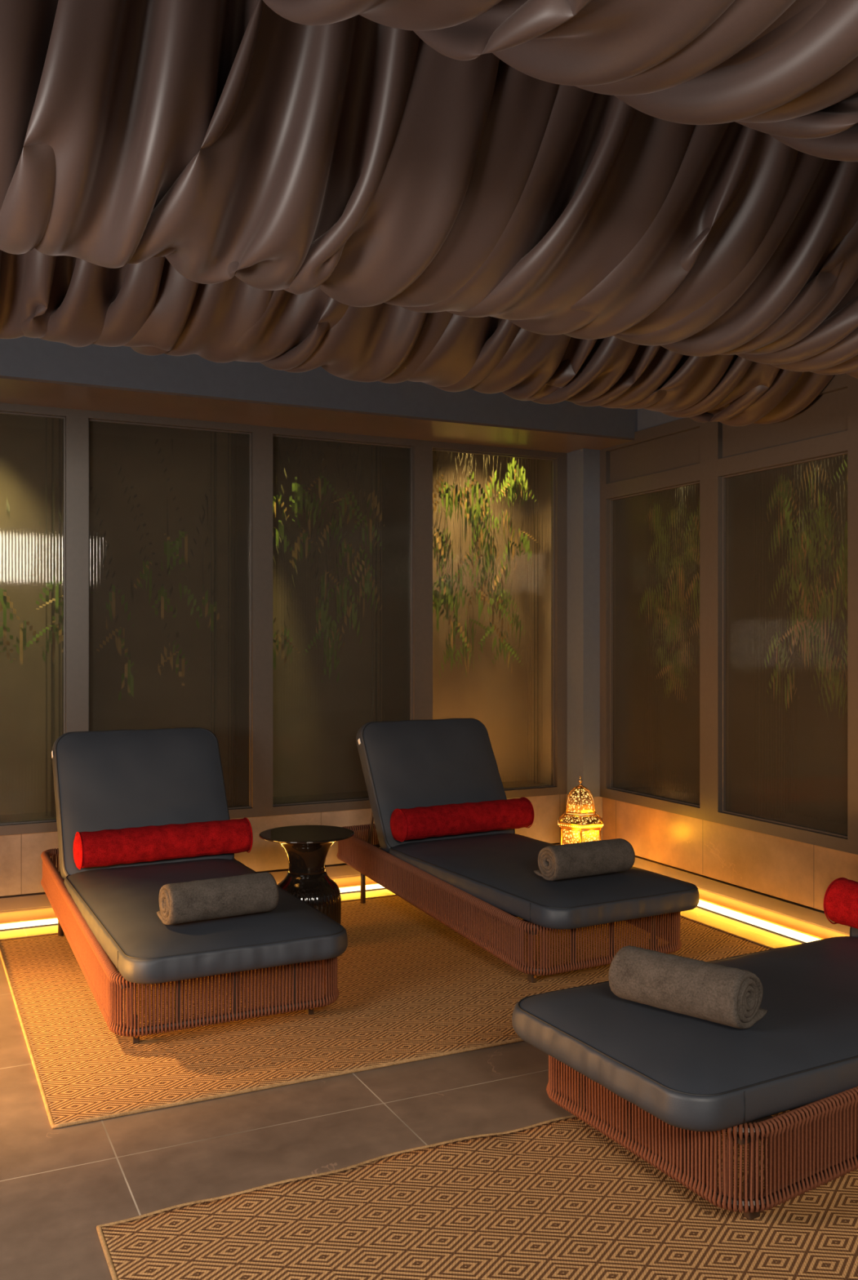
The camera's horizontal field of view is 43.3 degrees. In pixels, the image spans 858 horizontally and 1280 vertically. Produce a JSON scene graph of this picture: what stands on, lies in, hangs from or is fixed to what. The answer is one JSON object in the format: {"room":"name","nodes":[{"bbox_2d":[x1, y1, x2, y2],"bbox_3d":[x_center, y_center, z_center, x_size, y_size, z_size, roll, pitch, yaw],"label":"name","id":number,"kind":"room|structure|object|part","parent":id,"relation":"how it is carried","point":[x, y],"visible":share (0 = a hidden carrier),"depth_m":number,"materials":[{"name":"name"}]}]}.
{"room":"spa","nodes":[
{"label":"spa","id":0,"kind":"room"},
{"bbox_2d":[0,794,565,896],"bbox_3d":[-1.494,1.109,5.664,5.440,0.302,0.100,0,0,-26],"label":"wall","id":1,"kind":"structure","parent":0,"point":[20,859],"depth_m":5.90,"materials":[{"name":"wood"}]},
{"bbox_2d":[0,402,77,835],"bbox_3d":[-2.226,-0.102,5.274,0.969,2.121,0.075,0,0,-26],"label":"window","id":2,"kind":"structure","parent":1,"relation":"in","point":[38,445],"depth_m":5.40,"materials":[{"name":"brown glass"}]},
{"bbox_2d":[77,409,262,818],"bbox_3d":[-1.355,-0.102,5.696,0.968,2.121,0.075,0,0,-26],"label":"window","id":3,"kind":"structure","parent":1,"relation":"in","point":[170,510],"depth_m":5.70,"materials":[{"name":"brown glass"}]},
{"bbox_2d":[0,843,559,911],"bbox_3d":[-1.478,1.301,5.631,5.440,0.064,0.034,0,0,-26],"label":"baseboard","id":4,"kind":"structure","parent":1,"relation":"attached to","point":[37,900],"depth_m":5.39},
{"bbox_2d":[0,842,559,923],"bbox_3d":[-1.501,1.330,5.678,5.440,0.140,0.070,0,0,-26],"label":"trim","id":5,"kind":"structure","parent":1,"relation":"attached to","point":[41,913],"depth_m":5.42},
{"bbox_2d":[262,426,423,816],"bbox_3d":[-0.483,-0.102,6.117,0.968,2.121,0.075,0,0,-26],"label":"window","id":6,"kind":"structure","parent":1,"relation":"in","point":[343,513],"depth_m":6.10,"materials":[{"name":"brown glass"}]},
{"bbox_2d":[423,440,567,798],"bbox_3d":[0.398,-0.102,6.543,0.988,2.121,0.075,0,0,-26],"label":"window","id":7,"kind":"structure","parent":1,"relation":"in","point":[495,517],"depth_m":6.57,"materials":[{"name":"clear glass"}]},
{"bbox_2d":[0,336,637,438],"bbox_3d":[-1.365,-1.387,5.421,5.460,0.425,0.650,0,0,-26],"label":"trim","id":8,"kind":"structure","parent":0,"point":[24,357],"depth_m":5.37,"materials":[{"name":"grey paint"}]},
{"bbox_2d":[0,375,634,453],"bbox_3d":[-1.352,-1.169,5.368,5.438,0.012,0.538,0,0,-26],"label":"ceiling beam","id":9,"kind":"structure","parent":8,"relation":"attached to","point":[15,390],"depth_m":5.59,"materials":[{"name":"black wood"}]},
{"bbox_2d":[0,883,822,1279],"bbox_3d":[0.205,1.450,2.793,6.200,0.100,8.050,0,0,-26],"label":"floor","id":10,"kind":"structure","parent":0,"point":[57,1185],"depth_m":3.07,"materials":[{"name":"tile"}]},
{"bbox_2d":[0,884,385,930],"bbox_3d":[-1.514,1.395,5.521,5.236,0.010,0.086,0,0,-26],"label":"light strip","id":11,"kind":"object","parent":10,"relation":"on","point":[375,886],"visible":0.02,"depth_m":5.33,"materials":[{"name":"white plastic"}]},
{"bbox_2d":[0,894,773,1128],"bbox_3d":[-0.128,1.392,4.736,3.149,0.016,2.142,0,0,-26],"label":"jute rug","id":12,"kind":"object","parent":10,"relation":"on","point":[411,988],"visible":0.38,"depth_m":3.94,"materials":[{"name":"brown wicker"}]},
{"bbox_2d":[40,727,347,1044],"bbox_3d":[-1.071,0.911,4.555,0.840,0.959,2.042,0,0,-27],"label":"sun lounger","id":13,"kind":"object","parent":12,"relation":"on","point":[110,922],"visible":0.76,"depth_m":4.09,"materials":[{"name":"wicker"}]},
{"bbox_3d":[-1.733,1.280,5.090,0.027,0.222,0.027,0,0,-27],"label":"leg","id":14,"kind":"part","parent":13,"relation":"part of","materials":[{"name":"brown wood"}]},
{"bbox_3d":[-1.016,1.345,3.738,0.024,0.090,0.036,0,0,-27],"label":"leg","id":15,"kind":"part","parent":13,"relation":"part of","materials":[{"name":"brown wood"}]},
{"bbox_2d":[52,727,234,880],"bbox_3d":[-1.346,0.772,5.100,0.790,0.681,0.426,0,0,-27],"label":"cushion","id":16,"kind":"object","parent":13,"relation":"on","point":[115,779],"depth_m":5.07,"materials":[{"name":"grey leather"}]},
{"bbox_2d":[73,817,253,869],"bbox_3d":[-1.198,0.919,4.913,0.802,0.161,0.173,0,0,-29],"label":"bolster pillow","id":17,"kind":"object","parent":13,"relation":"on","point":[105,847],"visible":1,"depth_m":4.84,"materials":[{"name":"red fabric"}]},
{"bbox_3d":[-1.101,1.176,4.614,0.840,0.313,1.909,0,0,-27],"label":"woven cord","id":18,"kind":"part","parent":13,"relation":"part of","materials":[{"name":"wicker"}]},
{"bbox_3d":[-1.100,1.176,4.614,0.820,0.291,1.890,0,0,-27],"label":"metal frame","id":19,"kind":"part","parent":13,"relation":"part of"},
{"bbox_2d":[63,858,347,983],"bbox_3d":[-0.945,1.062,4.306,0.799,0.128,1.485,0,0,-27],"label":"seat cushion","id":20,"kind":"object","parent":13,"relation":"on","point":[114,908],"depth_m":3.81,"materials":[{"name":"grey leather"}]},
{"bbox_2d":[156,871,278,924],"bbox_3d":[-0.755,0.920,3.868,0.411,0.142,0.179,0,0,-31],"label":"rolled towel","id":21,"kind":"object","parent":13,"relation":"on","point":[195,900],"visible":1,"depth_m":3.80,"materials":[{"name":"fabric"}]},
{"bbox_3d":[-0.445,1.345,4.026,0.024,0.090,0.036,0,0,-27],"label":"leg","id":22,"kind":"part","parent":13,"relation":"part of","materials":[{"name":"brown wood"}]},
{"bbox_2d":[258,825,354,924],"bbox_3d":[-0.564,1.141,4.992,0.438,0.500,0.438,0,0,-26],"label":"side table","id":23,"kind":"object","parent":12,"relation":"on","point":[306,848],"visible":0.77,"depth_m":4.91,"materials":[{"name":"black ceramic"}]},
{"bbox_2d":[336,718,699,982],"bbox_3d":[0.333,0.911,5.212,0.840,0.959,2.042,0,0,-29],"label":"sun lounger","id":24,"kind":"object","parent":12,"relation":"on","point":[406,764],"visible":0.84,"depth_m":4.91,"materials":[{"name":"grey leather"}]},
{"bbox_3d":[-0.349,1.280,5.721,0.027,0.222,0.027,0,0,-29],"label":"leg","id":25,"kind":"part","parent":24,"relation":"part of","materials":[{"name":"brown metal"}]},
{"bbox_2d":[355,718,514,852],"bbox_3d":[0.037,0.772,5.746,0.790,0.681,0.426,0,0,-29],"label":"cushion","id":26,"kind":"object","parent":24,"relation":"on","point":[406,764],"depth_m":5.70,"materials":[{"name":"grey leather"}]},
{"bbox_2d":[390,796,534,841],"bbox_3d":[0.179,0.919,5.568,0.802,0.161,0.173,0,0,-31],"label":"bolster pillow","id":27,"kind":"object","parent":24,"relation":"on","point":[440,820],"visible":1,"depth_m":5.48,"materials":[{"name":"red fabric"}]},
{"bbox_3d":[0.301,1.176,5.270,0.840,0.313,1.909,0,0,-29],"label":"woven cord","id":28,"kind":"part","parent":24,"relation":"part of","materials":[{"name":"wicker"}]},
{"bbox_3d":[0.301,1.176,5.270,0.820,0.291,1.890,0,0,-29],"label":"metal frame","id":29,"kind":"part","parent":24,"relation":"part of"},
{"bbox_3d":[0.419,1.345,4.398,0.024,0.090,0.036,0,0,-29],"label":"leg","id":30,"kind":"part","parent":24,"relation":"part of","materials":[{"name":"brown wood"}]},
{"bbox_2d":[388,833,699,928],"bbox_3d":[0.469,1.062,4.968,0.798,0.128,1.485,0,0,-29],"label":"seat cushion","id":31,"kind":"object","parent":24,"relation":"on","point":[494,874],"depth_m":4.54,"materials":[{"name":"grey leather"}]},
{"bbox_2d":[533,838,635,880],"bbox_3d":[0.655,0.920,4.549,0.410,0.142,0.176,0,0,-29],"label":"rolled towel","id":32,"kind":"object","parent":24,"relation":"on","point":[566,861],"visible":1,"depth_m":4.47,"materials":[{"name":"fabric"}]},
{"bbox_2d":[557,776,603,844],"bbox_3d":[0.885,1.091,6.315,0.262,0.598,0.298,0,0,7],"label":"lantern","id":33,"kind":"object","parent":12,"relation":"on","point":[579,823],"visible":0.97,"depth_m":6.24,"materials":[{"name":"gold metal"}]},
{"bbox_2d":[96,1110,857,1279],"bbox_3d":[1.130,1.388,2.224,3.162,0.024,2.333,0,0,-26],"label":"jute rug","id":34,"kind":"object","parent":10,"relation":"on","point":[559,1198],"visible":0.63,"depth_m":2.58,"materials":[{"name":"beige wicker"}]},
{"bbox_2d":[511,926,857,1219],"bbox_3d":[1.284,0.911,3.249,2.042,0.959,0.840,0,0,-29],"label":"sun lounger","id":35,"kind":"object","parent":34,"relation":"on","point":[663,1085],"visible":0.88,"depth_m":2.67,"materials":[{"name":"grey leather"}]},
{"bbox_2d":[511,936,857,1132],"bbox_3d":[1.040,1.062,3.115,1.485,0.128,0.798,0,0,-29],"label":"seat cushion","id":36,"kind":"object","parent":35,"relation":"on","point":[686,1072],"depth_m":2.73,"materials":[{"name":"grey leather"}]},
{"bbox_2d":[608,945,767,1028],"bbox_3d":[0.685,0.920,2.889,0.390,0.147,0.182,0,0,42],"label":"rolled towel","id":37,"kind":"object","parent":35,"relation":"on","point":[732,997],"visible":1,"depth_m":2.81,"materials":[{"name":"fabric"}]},
{"bbox_3d":[1.343,1.176,3.281,1.909,0.313,0.840,0,0,-29],"label":"woven cord","id":38,"kind":"part","parent":35,"relation":"part of","materials":[{"name":"wicker"}]},
{"bbox_3d":[1.343,1.176,3.281,1.890,0.291,0.820,0,0,-29],"label":"metal frame","id":39,"kind":"part","parent":35,"relation":"part of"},
{"bbox_3d":[0.778,1.345,2.606,0.036,0.090,0.024,0,0,-29],"label":"leg","id":40,"kind":"part","parent":35,"relation":"part of","materials":[{"name":"brown metal"}]},
{"bbox_2d":[823,877,857,928],"bbox_3d":[1.648,0.919,3.485,0.173,0.161,0.802,0,0,-31],"label":"bolster pillow","id":41,"kind":"object","parent":35,"relation":"on","point":[841,896],"visible":1,"depth_m":3.73,"materials":[{"name":"red fabric"}]},
{"bbox_2d":[849,927,857,937],"bbox_3d":[1.820,0.772,3.543,0.426,0.681,0.790,0,0,-29],"label":"cushion","id":42,"kind":"object","parent":35,"relation":"on","point":[853,931],"depth_m":3.77,"materials":[{"name":"grey fabric"}]},
{"bbox_2d":[696,899,819,942],"bbox_3d":[2.000,1.395,4.549,0.086,0.010,4.446,0,0,-26],"label":"light strip","id":43,"kind":"object","parent":10,"relation":"on","point":[766,926],"visible":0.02,"depth_m":5.31,"materials":[{"name":"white plastic"}]},
{"bbox_2d":[637,408,682,431],"bbox_3d":[2.632,-1.405,3.494,0.100,0.390,7.000,0,0,-26],"label":"trim","id":44,"kind":"structure","parent":0,"point":[646,419],"depth_m":6.19,"materials":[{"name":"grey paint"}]},
{"bbox_2d":[602,797,857,911],"bbox_3d":[2.632,1.109,3.494,0.100,0.302,7.000,0,0,-26],"label":"wall","id":45,"kind":"structure","parent":0,"point":[801,873],"depth_m":5.58,"materials":[{"name":"stone"}]},
{"bbox_2d":[567,448,599,796],"bbox_3d":[0.944,-0.102,6.732,0.160,2.121,0.300,0,0,-26],"label":"column","id":46,"kind":"structure","parent":45,"relation":"attached to","point":[583,464],"depth_m":6.61,"materials":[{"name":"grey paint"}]},
{"bbox_2d":[565,794,602,839],"bbox_3d":[0.945,1.145,6.735,0.155,0.375,0.295,0,0,-26],"label":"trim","id":47,"kind":"structure","parent":45,"relation":"attached to","point":[597,800],"depth_m":6.62,"materials":[{"name":"stone"}]},
{"bbox_2d":[600,417,708,821],"bbox_3d":[1.296,-0.127,6.182,0.075,2.170,0.998,0,0,-26],"label":"window","id":48,"kind":"structure","parent":45,"relation":"in","point":[654,486],"depth_m":6.17,"materials":[{"name":"clear glass"}]},
{"bbox_3d":[1.297,-1.045,6.186,0.020,0.200,0.861,0,0,-26],"label":"panel","id":49,"kind":"part","parent":48,"relation":"part of","materials":[{"name":"brown wood"}]},
{"bbox_3d":[1.304,0.022,6.189,0.006,1.755,0.861,0,0,-26],"label":"glass pane","id":50,"kind":"part","parent":48,"relation":"part of","materials":[{"name":"clear glass"}]},
{"bbox_2d":[632,855,850,934],"bbox_3d":[2.599,1.301,3.478,0.034,0.064,7.000,0,0,-26],"label":"baseboard","id":51,"kind":"structure","parent":45,"relation":"attached to","point":[793,909],"depth_m":5.49,"materials":[{"name":"brown wood"}]},
{"bbox_2d":[697,887,849,938],"bbox_3d":[2.602,1.330,3.590,0.070,0.140,7.200,0,0,-26],"label":"trim","id":52,"kind":"structure","parent":45,"relation":"attached to","point":[797,924],"depth_m":5.37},
{"bbox_2d":[708,373,857,854],"bbox_3d":[1.733,-0.127,5.278,0.075,2.170,1.010,0,0,-26],"label":"window","id":53,"kind":"structure","parent":45,"relation":"in","point":[783,495],"depth_m":5.27,"materials":[{"name":"clear glass"}]},
{"bbox_3d":[1.735,-1.045,5.279,0.020,0.200,0.866,0,0,-26],"label":"panel","id":54,"kind":"part","parent":53,"relation":"part of","materials":[{"name":"brown wood"}]},
{"bbox_3d":[1.742,0.022,5.283,0.006,1.755,0.866,0,0,-26],"label":"glass pane","id":55,"kind":"part","parent":53,"relation":"part of","materials":[{"name":"clear glass"}]},
{"bbox_3d":[0.205,-1.650,2.793,6.200,0.100,8.050,0,0,-26],"label":"ceiling","id":56,"kind":"structure","parent":0,"visible":0},
{"bbox_2d":[0,248,834,426],"bbox_3d":[-0.584,-1.300,4.116,5.106,0.564,1.158,0,0,-26],"label":"swag","id":57,"kind":"object","parent":56,"relation":"hanging from","point":[148,307],"visible":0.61,"depth_m":4.08},
{"bbox_2d":[0,0,857,378],"bbox_3d":[-0.077,-1.262,3.082,5.090,0.640,1.280,0,0,-26],"label":"swag","id":58,"kind":"object","parent":56,"relation":"hanging from","point":[363,163],"visible":0.96,"depth_m":2.73},
{"bbox_2d":[262,0,857,161],"bbox_3d":[0.461,-1.303,1.953,5.099,0.563,1.325,0,0,-26],"label":"swag","id":59,"kind":"object","parent":56,"relation":"hanging from","point":[785,70],"visible":1,"depth_m":1.97}
]}

